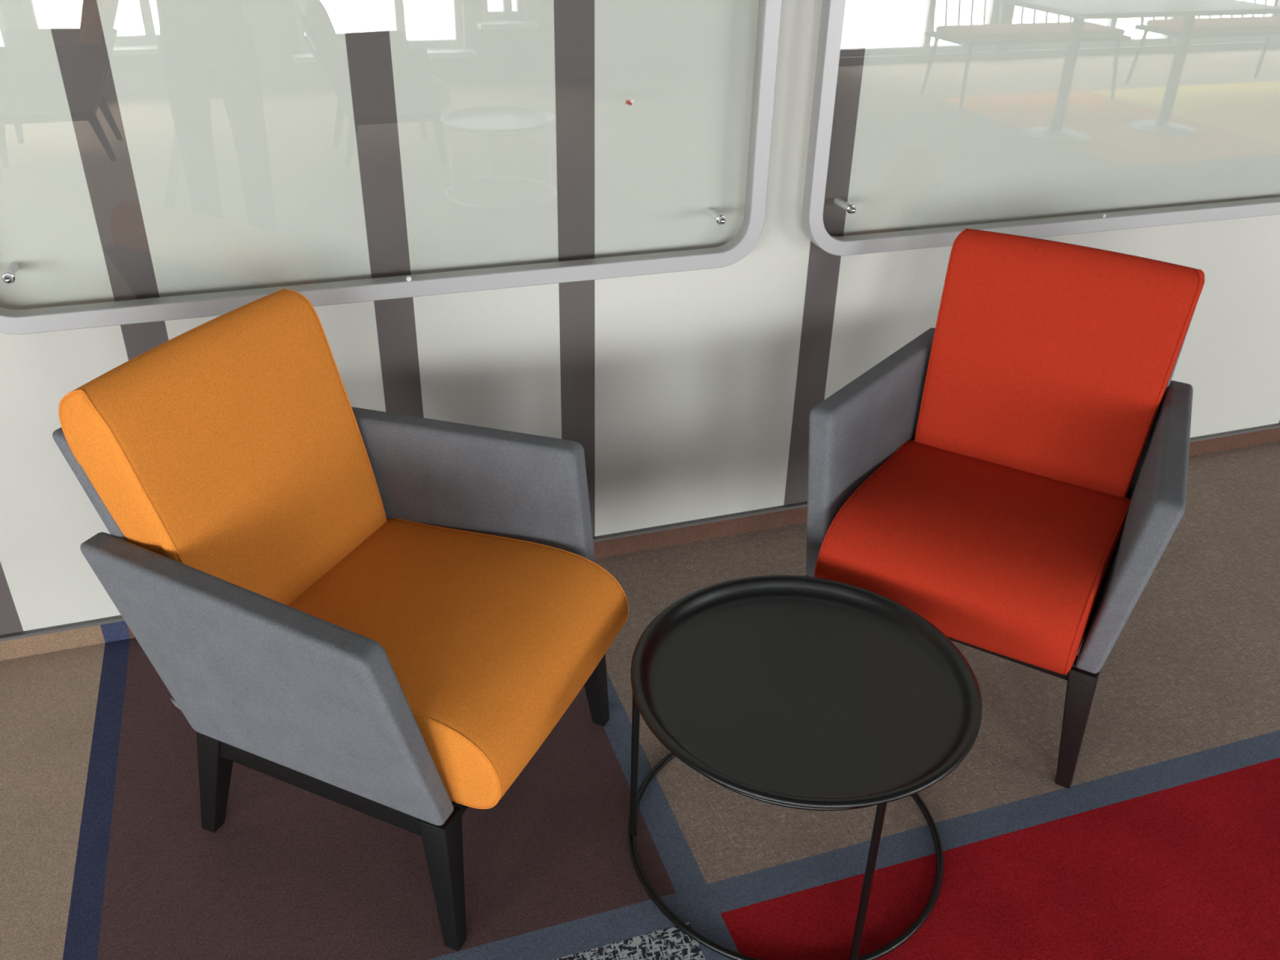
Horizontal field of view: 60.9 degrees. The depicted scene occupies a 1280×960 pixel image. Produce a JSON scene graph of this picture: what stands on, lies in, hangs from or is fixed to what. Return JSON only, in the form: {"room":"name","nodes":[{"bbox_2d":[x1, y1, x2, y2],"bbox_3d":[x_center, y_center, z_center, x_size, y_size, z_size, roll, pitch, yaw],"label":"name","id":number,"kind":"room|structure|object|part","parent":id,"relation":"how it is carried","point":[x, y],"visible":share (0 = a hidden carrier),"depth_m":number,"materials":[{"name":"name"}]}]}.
{"room":"office lounge","nodes":[
{"label":"office lounge","id":0,"kind":"room"},
{"bbox_2d":[0,0,1279,635],"bbox_3d":[2.051,-1.423,2.629,14.200,2.900,0.120,-9,32,-17],"label":"wall","id":1,"kind":"structure","parent":0,"point":[149,148],"depth_m":2.24,"materials":[{"name":"paint"}]},
{"bbox_2d":[0,0,782,334],"bbox_3d":[-0.459,-0.885,1.840,1.528,1.199,0.082,-9,32,-17],"label":"window frame","id":2,"kind":"structure","parent":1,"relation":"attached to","point":[13,322],"depth_m":2.13,"materials":[{"name":"silver metal"}]},
{"bbox_2d":[626,98,635,105],"bbox_3d":[-0.019,-0.722,2.080,0.018,0.012,0.001,-9,32,-17],"label":"scrap","id":3,"kind":"object","parent":2,"relation":"attached to","point":[628,102],"visible":1,"depth_m":2.08,"materials":[{"name":"red"}]},
{"bbox_2d":[0,427,1279,660],"bbox_3d":[2.043,-0.161,3.292,14.200,0.050,0.010,-9,32,-17],"label":"baseboard","id":4,"kind":"structure","parent":1,"relation":"attached to","point":[107,633],"depth_m":2.69,"materials":[{"name":"brown wood"}]},
{"bbox_2d":[0,422,1279,641],"bbox_3d":[2.044,-0.185,3.277,14.200,0.008,0.013,-9,32,-17],"label":"trim","id":5,"kind":"structure","parent":1,"relation":"attached to","point":[742,514],"depth_m":2.67,"materials":[{"name":"grey plastic"}]},
{"bbox_2d":[801,0,1279,256],"bbox_3d":[1.086,-1.120,2.306,1.528,1.199,0.082,-9,32,-17],"label":"window frame","id":6,"kind":"structure","parent":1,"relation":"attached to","point":[832,16],"depth_m":2.42,"materials":[{"name":"silver metal"}]},
{"bbox_2d":[0,440,1279,959],"bbox_3d":[3.048,1.377,0.739,14.200,0.001,6.300,-9,32,-17],"label":"floor","id":7,"kind":"structure","parent":0,"point":[1162,842],"depth_m":1.92,"materials":[{"name":"beige carpet"}]},
{"bbox_2d":[52,288,628,951],"bbox_3d":[-0.442,0.185,1.824,0.734,0.828,0.662,13,32,19],"label":"armchair","id":8,"kind":"object","parent":7,"relation":"on","point":[387,617],"visible":1,"depth_m":1.70,"materials":[{"name":"orange fabric"}]},
{"bbox_3d":[-0.712,0.504,1.833,0.104,0.256,0.048,13,32,19],"label":"leg","id":9,"kind":"part","parent":8,"relation":"part of","materials":[{"name":"black wood"}]},
{"bbox_2d":[60,289,385,605],"bbox_3d":[-0.653,-0.024,1.807,0.214,0.458,0.481,13,32,19],"label":"cushion","id":10,"kind":"object","parent":8,"relation":"on","point":[234,449],"depth_m":1.73,"materials":[{"name":"orange fabric"}]},
{"bbox_3d":[-0.566,0.301,1.605,0.612,0.334,0.094,14,32,21],"label":"arm panel","id":11,"kind":"part","parent":8,"relation":"part of","materials":[{"name":"grey fabric"}]},
{"bbox_3d":[-0.396,0.350,1.895,0.456,0.048,0.544,13,32,19],"label":"frame","id":12,"kind":"part","parent":8,"relation":"part of","materials":[{"name":"black wood"}]},
{"bbox_3d":[-0.297,0.609,1.671,0.058,0.256,0.058,13,32,19],"label":"leg","id":13,"kind":"part","parent":8,"relation":"part of","materials":[{"name":"black wood"}]},
{"bbox_2d":[288,518,627,807],"bbox_3d":[-0.353,0.270,1.829,0.537,0.164,0.473,13,32,19],"label":"seat cushion","id":14,"kind":"object","parent":8,"relation":"on","point":[488,632],"depth_m":1.77,"materials":[{"name":"orange fabric"}]},
{"bbox_3d":[-0.352,0.049,2.047,0.612,0.334,0.094,12,32,17],"label":"arm panel","id":15,"kind":"part","parent":8,"relation":"part of","materials":[{"name":"grey fabric"}]},
{"bbox_3d":[-0.095,0.371,2.087,0.058,0.256,0.058,13,32,19],"label":"leg","id":16,"kind":"part","parent":8,"relation":"part of","materials":[{"name":"black wood"}]},
{"bbox_2d":[628,574,982,959],"bbox_3d":[0.257,0.467,1.824,0.551,0.370,0.551,-9,32,-17],"label":"tray table","id":17,"kind":"object","parent":7,"relation":"on","point":[802,692],"visible":1,"depth_m":1.73,"materials":[{"name":"black metal"}]},
{"bbox_3d":[-0.009,0.469,1.816,0.012,0.350,0.012,-9,32,-17],"label":"leg","id":18,"kind":"part","parent":17,"relation":"part of","materials":[{"name":"black metal"}]},
{"bbox_2d":[630,574,982,808],"bbox_3d":[0.260,0.321,1.739,0.551,0.032,0.551,-9,32,-17],"label":"tray","id":19,"kind":"object","parent":17,"relation":"on","point":[786,691],"depth_m":1.73,"materials":[{"name":"black metal"}]},
{"bbox_3d":[0.335,0.599,1.607,0.012,0.350,0.012,-9,32,-17],"label":"leg","id":20,"kind":"part","parent":17,"relation":"part of","materials":[{"name":"black metal"}]},
{"bbox_2d":[805,228,1204,788],"bbox_3d":[0.717,0.011,2.169,0.662,0.828,0.734,18,34,26],"label":"armchair","id":21,"kind":"object","parent":7,"relation":"on","point":[1012,476],"visible":0.94,"depth_m":2.12,"materials":[{"name":"red fabric"}]},
{"bbox_3d":[0.491,-0.079,2.300,0.094,0.334,0.612,19,35,28],"label":"arm panel","id":22,"kind":"part","parent":21,"relation":"part of","materials":[{"name":"grey fabric"}]},
{"bbox_2d":[815,439,1130,674],"bbox_3d":[0.665,0.117,2.133,0.473,0.164,0.537,18,34,26],"label":"seat cushion","id":23,"kind":"object","parent":21,"relation":"on","point":[1007,550],"depth_m":2.01,"materials":[{"name":"red fabric"}]},
{"bbox_3d":[0.685,0.188,2.218,0.544,0.048,0.456,18,34,26],"label":"frame","id":24,"kind":"part","parent":21,"relation":"part of","materials":[{"name":"black wood"}]},
{"bbox_2d":[914,228,1204,497],"bbox_3d":[0.841,-0.246,2.249,0.481,0.458,0.214,18,34,26],"label":"cushion","id":25,"kind":"object","parent":21,"relation":"on","point":[1048,360],"depth_m":2.20,"materials":[{"name":"red fabric"}]},
{"bbox_3d":[0.792,0.445,1.995,0.058,0.256,0.058,18,34,26],"label":"leg","id":26,"kind":"part","parent":21,"relation":"part of","materials":[{"name":"black wood"}]},
{"bbox_3d":[0.963,0.073,2.058,0.094,0.334,0.612,17,34,25],"label":"arm panel","id":27,"kind":"part","parent":21,"relation":"part of","materials":[{"name":"grey fabric"}]}
]}

